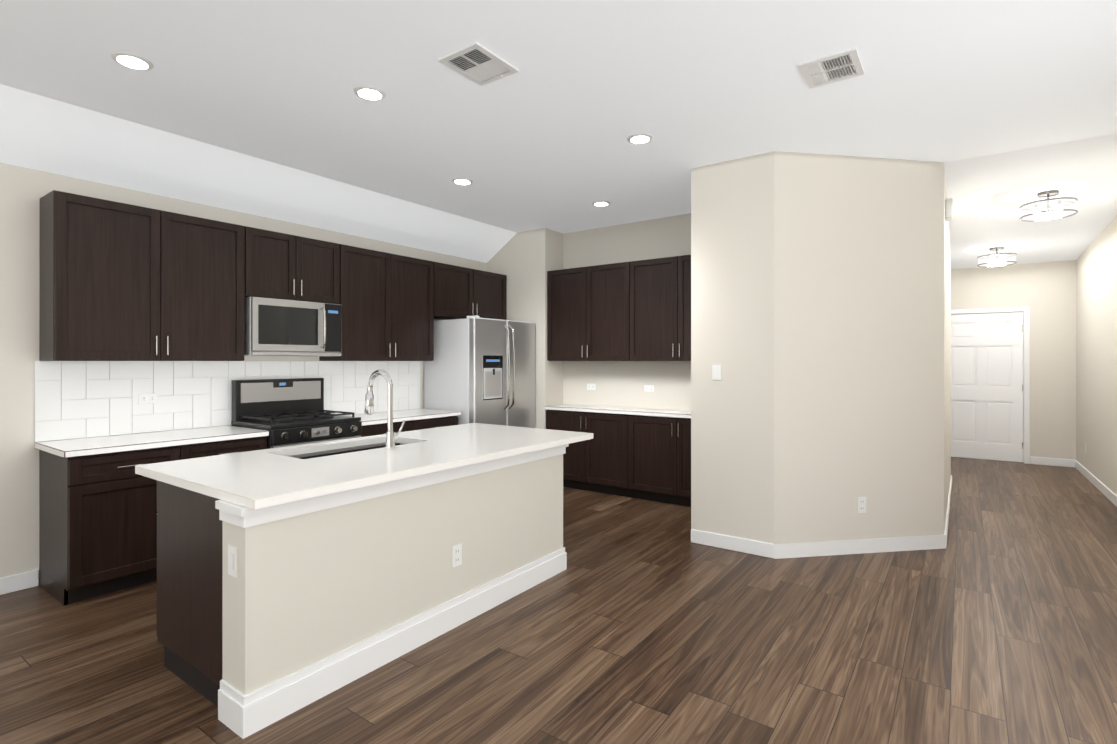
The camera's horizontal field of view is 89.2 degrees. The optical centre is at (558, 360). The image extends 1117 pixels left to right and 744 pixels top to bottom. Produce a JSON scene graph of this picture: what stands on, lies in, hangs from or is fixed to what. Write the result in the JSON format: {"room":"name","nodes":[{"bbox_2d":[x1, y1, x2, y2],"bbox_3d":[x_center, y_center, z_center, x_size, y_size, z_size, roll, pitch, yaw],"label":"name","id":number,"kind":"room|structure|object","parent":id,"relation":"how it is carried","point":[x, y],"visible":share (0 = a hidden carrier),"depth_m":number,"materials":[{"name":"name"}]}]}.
{"room":"kitchen","nodes":[
{"label":"kitchen","id":0,"kind":"room"},
{"bbox_2d":[0,163,486,577],"bbox_3d":[-1.969,-0.060,5.663,0.150,3.000,14.250,0,0,36],"label":"wall","id":1,"kind":"structure","parent":0,"point":[23,190],"depth_m":3.58,"materials":[{"name":"paint"}]},
{"bbox_2d":[39,190,254,360],"bbox_3d":[-2.850,-0.520,4.015,0.328,1.040,1.184,0,0,36],"label":"upper cabinet","id":2,"kind":"object","parent":1,"relation":"attached to","point":[118,281],"depth_m":3.79,"materials":[{"name":"brown wood"}]},
{"bbox_2d":[34,361,419,441],"bbox_3d":[-2.424,0.260,4.885,0.010,0.518,3.145,0,0,36],"label":"tile backsplash","id":3,"kind":"structure","parent":1,"relation":"attached to","point":[79,399],"depth_m":4.22,"materials":[{"name":"white tile"}]},
{"bbox_2d":[138,393,157,403],"bbox_3d":[-2.973,0.275,4.100,0.008,0.072,0.118,0,0,36],"label":"outlet","id":4,"kind":"object","parent":3,"relation":"attached to","point":[147,398],"visible":1,"depth_m":4.10,"materials":[{"name":"white plastic"}]},
{"bbox_2d":[255,228,342,305],"bbox_3d":[-2.305,-0.770,4.778,0.328,0.540,0.810,0,0,36],"label":"upper cabinet","id":5,"kind":"object","parent":1,"relation":"attached to","point":[287,266],"depth_m":4.69,"materials":[{"name":"brown wood"}]},
{"bbox_2d":[244,297,341,355],"bbox_3d":[-2.248,-0.268,4.737,0.464,0.455,0.770,0,0,36],"label":"microwave","id":6,"kind":"object","parent":5,"relation":"attached to","point":[277,327],"visible":1,"depth_m":4.58,"materials":[{"name":"silver metal"}]},
{"bbox_2d":[319,245,438,360],"bbox_3d":[-1.749,-0.520,5.555,0.328,1.040,1.218,0,0,36],"label":"upper cabinet","id":7,"kind":"object","parent":1,"relation":"attached to","point":[390,307],"depth_m":5.42,"materials":[{"name":"brown wood"}]},
{"bbox_2d":[439,263,506,319],"bbox_3d":[-1.094,-0.757,6.470,0.328,0.565,1.151,0,0,36],"label":"upper cabinet","id":8,"kind":"object","parent":1,"relation":"attached to","point":[464,292],"depth_m":6.34,"materials":[{"name":"brown wood"}]},
{"bbox_2d":[167,443,466,518],"bbox_3d":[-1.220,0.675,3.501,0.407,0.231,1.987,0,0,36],"label":"countertop","id":9,"kind":"structure","parent":0,"relation":"attached to","point":[281,473],"depth_m":2.63,"materials":[{"name":"white stone"}]},
{"bbox_2d":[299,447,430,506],"bbox_3d":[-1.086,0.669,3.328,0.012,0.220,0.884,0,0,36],"label":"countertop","id":10,"kind":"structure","parent":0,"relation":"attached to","point":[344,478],"depth_m":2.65,"materials":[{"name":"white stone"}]},
{"bbox_2d":[487,228,562,428],"bbox_3d":[0.999,-0.058,8.900,0.910,3.000,5.230,0,0,36],"label":"wall","id":11,"kind":"structure","parent":0,"point":[525,261],"depth_m":6.63,"materials":[{"name":"paint"}]},
{"bbox_2d":[0,457,1116,743],"bbox_3d":[0.542,1.470,3.835,6.660,0.060,14.500,0,0,36],"label":"floor","id":12,"kind":"structure","parent":0,"point":[642,621],"depth_m":2.80,"materials":[{"name":"brown wood"}]},
{"bbox_2d":[34,429,268,604],"bbox_3d":[-2.746,1.000,3.919,0.608,0.878,1.150,0,0,36],"label":"base cabinet","id":13,"kind":"object","parent":12,"relation":"on","point":[98,512],"depth_m":3.47,"materials":[{"name":"black wood"}]},
{"bbox_2d":[231,378,361,448],"bbox_3d":[-2.128,0.797,4.663,0.693,1.285,0.770,0,0,36],"label":"gas range","id":14,"kind":"object","parent":12,"relation":"on","point":[287,412],"visible":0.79,"depth_m":4.63,"materials":[{"name":"black metal"}]},
{"bbox_2d":[157,459,566,738],"bbox_3d":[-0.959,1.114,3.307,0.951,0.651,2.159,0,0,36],"label":"kitchen island","id":15,"kind":"object","parent":12,"relation":"on","point":[292,579],"depth_m":2.56,"materials":[{"name":"paint"}]},
{"bbox_2d":[364,370,404,449],"bbox_3d":[-1.048,0.286,3.422,0.260,0.465,0.142,0,0,36],"label":"faucet","id":16,"kind":"object","parent":15,"relation":"on","point":[391,436],"visible":1,"depth_m":3.33,"materials":[{"name":"silver metal"}]},
{"bbox_2d":[359,413,460,436],"bbox_3d":[-1.615,1.001,5.500,0.608,0.878,1.181,0,0,36],"label":"base cabinet","id":17,"kind":"object","parent":12,"relation":"on","point":[376,425],"depth_m":5.32,"materials":[{"name":"black wood"}]},
{"bbox_2d":[424,315,534,427],"bbox_3d":[-0.833,0.488,6.350,0.837,1.905,1.010,0,0,36],"label":"refrigerator","id":18,"kind":"object","parent":12,"relation":"on","point":[478,369],"visible":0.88,"depth_m":6.01,"materials":[{"name":"grey metal"}]},
{"bbox_2d":[0,456,1116,594],"bbox_3d":[0.513,1.387,3.794,6.060,0.105,13.800,0,0,36],"label":"baseboard","id":19,"kind":"structure","parent":12,"relation":"on","point":[19,581],"depth_m":4.25,"materials":[{"name":"white wood"}]},
{"bbox_2d":[545,408,632,497],"bbox_3d":[0.415,1.002,6.324,1.130,0.878,0.353,0,0,36],"label":"base cabinet","id":20,"kind":"object","parent":12,"relation":"on","point":[603,463],"depth_m":6.12,"materials":[{"name":"black wood"}]},
{"bbox_2d":[633,412,690,506],"bbox_3d":[1.238,1.001,5.735,1.130,0.878,0.353,0,0,36],"label":"base cabinet","id":21,"kind":"object","parent":12,"relation":"on","point":[641,453],"depth_m":5.68,"materials":[{"name":"black wood"}]},
{"bbox_2d":[691,151,950,543],"bbox_3d":[2.830,-0.060,5.574,1.640,3.000,3.810,0,0,36],"label":"wall block","id":22,"kind":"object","parent":12,"relation":"on","point":[821,309],"visible":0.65,"depth_m":4.26,"materials":[{"name":"paint"}]},
{"bbox_2d":[712,365,720,379],"bbox_3d":[1.223,0.090,4.375,0.072,0.118,0.008,0,0,36],"label":"light switch","id":23,"kind":"object","parent":22,"relation":"attached to","point":[716,372],"visible":1,"depth_m":4.37,"materials":[{"name":"white plastic"}]},
{"bbox_2d":[858,497,865,512],"bbox_3d":[2.274,1.080,4.239,0.072,0.118,0.008,0,0,-9],"label":"outlet","id":24,"kind":"object","parent":22,"relation":"attached to","point":[861,504],"visible":1,"depth_m":4.24,"materials":[{"name":"white plastic"}]},
{"bbox_2d":[945,198,952,220],"bbox_3d":[3.237,-1.250,4.687,0.052,0.160,0.140,0,0,36],"label":"door chime","id":25,"kind":"object","parent":22,"relation":"attached to","point":[949,209],"visible":1,"depth_m":4.63,"materials":[{"name":"white plastic"}]},
{"bbox_2d":[0,0,1116,269],"bbox_3d":[0.556,-1.431,3.857,6.360,0.420,14.250,0,0,36],"label":"ceiling","id":26,"kind":"structure","parent":0,"point":[1002,110],"depth_m":3.38,"materials":[{"name":"paint"}]},
{"bbox_2d":[111,52,153,69],"bbox_3d":[-2.175,-1.526,2.891,0.176,0.009,0.176,0,0,36],"label":"recessed light","id":27,"kind":"object","parent":26,"relation":"in","point":[131,60],"visible":1,"depth_m":2.88,"materials":[{"name":"white plastic"}]},
{"bbox_2d":[354,86,385,100],"bbox_3d":[-1.079,-1.526,3.238,0.176,0.009,0.176,0,0,36],"label":"recessed light","id":28,"kind":"object","parent":26,"relation":"in","point":[369,93],"visible":1,"depth_m":3.22,"materials":[{"name":"white"}]},
{"bbox_2d":[452,178,472,184],"bbox_3d":[-0.819,-1.525,4.822,0.176,0.009,0.176,0,0,36],"label":"recessed light","id":29,"kind":"object","parent":26,"relation":"in","point":[463,181],"visible":1,"depth_m":4.80,"materials":[{"name":"white plastic"}]},
{"bbox_2d":[438,42,518,85],"bbox_3d":[-0.410,-1.521,2.919,0.270,0.020,0.320,0,0,36],"label":"ceiling vent","id":30,"kind":"object","parent":26,"relation":"in","point":[478,63],"visible":1,"depth_m":2.91,"materials":[{"name":"white metal"}]},
{"bbox_2d":[592,201,609,205],"bbox_3d":[0.416,-1.525,5.500,0.176,0.009,0.176,0,0,36],"label":"recessed light","id":31,"kind":"object","parent":26,"relation":"in","point":[601,203],"visible":1,"depth_m":5.47,"materials":[{"name":"white"}]},
{"bbox_2d":[627,133,652,143],"bbox_3d":[0.561,-1.526,3.897,0.176,0.009,0.176,0,0,36],"label":"recessed light","id":32,"kind":"object","parent":26,"relation":"in","point":[641,138],"visible":1,"depth_m":3.88,"materials":[{"name":"white plastic"}]},
{"bbox_2d":[797,47,863,88],"bbox_3d":[1.426,-1.521,2.958,0.270,0.020,0.300,0,0,36],"label":"ceiling vent","id":33,"kind":"object","parent":26,"relation":"in","point":[833,68],"visible":0.98,"depth_m":2.94,"materials":[{"name":"white metal"}]},
{"bbox_2d":[977,247,1016,266],"bbox_3d":[5.474,-1.304,7.070,0.394,0.207,0.394,0,0,36],"label":"flush-mount light","id":34,"kind":"object","parent":26,"relation":"attached to","point":[987,262],"visible":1,"depth_m":7.07,"materials":[{"name":"white glass"}]},
{"bbox_2d":[1019,190,1077,221],"bbox_3d":[4.327,-1.381,5.002,0.394,0.207,0.394,0,0,36],"label":"flush-mount light","id":35,"kind":"object","parent":26,"relation":"attached to","point":[1036,213],"visible":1,"depth_m":4.99,"materials":[{"name":"white glass"}]},
{"bbox_2d":[563,213,690,410],"bbox_3d":[2.348,-0.058,8.156,2.150,3.000,4.870,0,0,36],"label":"wall","id":36,"kind":"structure","parent":0,"point":[620,383],"depth_m":6.28,"materials":[{"name":"paint"}]},
{"bbox_2d":[547,261,634,360],"bbox_3d":[0.423,-0.519,6.335,1.130,1.040,0.328,0,0,36],"label":"upper cabinet","id":37,"kind":"object","parent":36,"relation":"attached to","point":[591,309],"depth_m":6.18,"materials":[{"name":"brown wood"}]},
{"bbox_2d":[587,384,595,389],"bbox_3d":[0.380,0.301,6.565,0.118,0.072,0.008,0,0,36],"label":"outlet","id":38,"kind":"object","parent":36,"relation":"attached to","point":[591,386],"visible":1,"depth_m":6.56,"materials":[{"name":"white plastic"}]},
{"bbox_2d":[644,385,653,391],"bbox_3d":[0.981,0.301,6.134,0.118,0.072,0.008,0,0,36],"label":"outlet","id":39,"kind":"object","parent":36,"relation":"attached to","point":[648,388],"visible":1,"depth_m":6.13,"materials":[{"name":"white plastic"}]},
{"bbox_2d":[635,255,690,360],"bbox_3d":[1.246,-0.520,5.746,1.130,1.040,0.328,0,0,36],"label":"upper cabinet","id":40,"kind":"object","parent":36,"relation":"attached to","point":[639,310],"depth_m":5.69,"materials":[{"name":"brown wood"}]},
{"bbox_2d":[951,260,1075,459],"bbox_3d":[5.816,-0.058,8.578,3.000,3.000,0.150,0,0,36],"label":"wall","id":41,"kind":"structure","parent":0,"point":[1045,292],"depth_m":7.83,"materials":[{"name":"paint"}]},
{"bbox_2d":[951,312,1022,461],"bbox_3d":[6.147,0.370,8.234,0.959,2.116,0.119,0,0,36],"label":"entry door","id":42,"kind":"structure","parent":41,"relation":"in","point":[986,385],"depth_m":8.21,"materials":[{"name":"white wood"}]},
{"bbox_2d":[951,306,1029,463],"bbox_3d":[6.175,0.340,8.276,1.101,2.203,0.111,0,0,36],"label":"door frame","id":43,"kind":"structure","parent":41,"relation":"attached to","point":[1026,384],"depth_m":7.94,"materials":[{"name":"white wood"}]},
{"bbox_2d":[1076,215,1116,494],"bbox_3d":[3.082,-0.061,2.049,0.150,3.000,14.250,0,0,36],"label":"wall","id":44,"kind":"structure","parent":0,"point":[1096,346],"depth_m":6.38,"materials":[{"name":"paint"}]}
]}

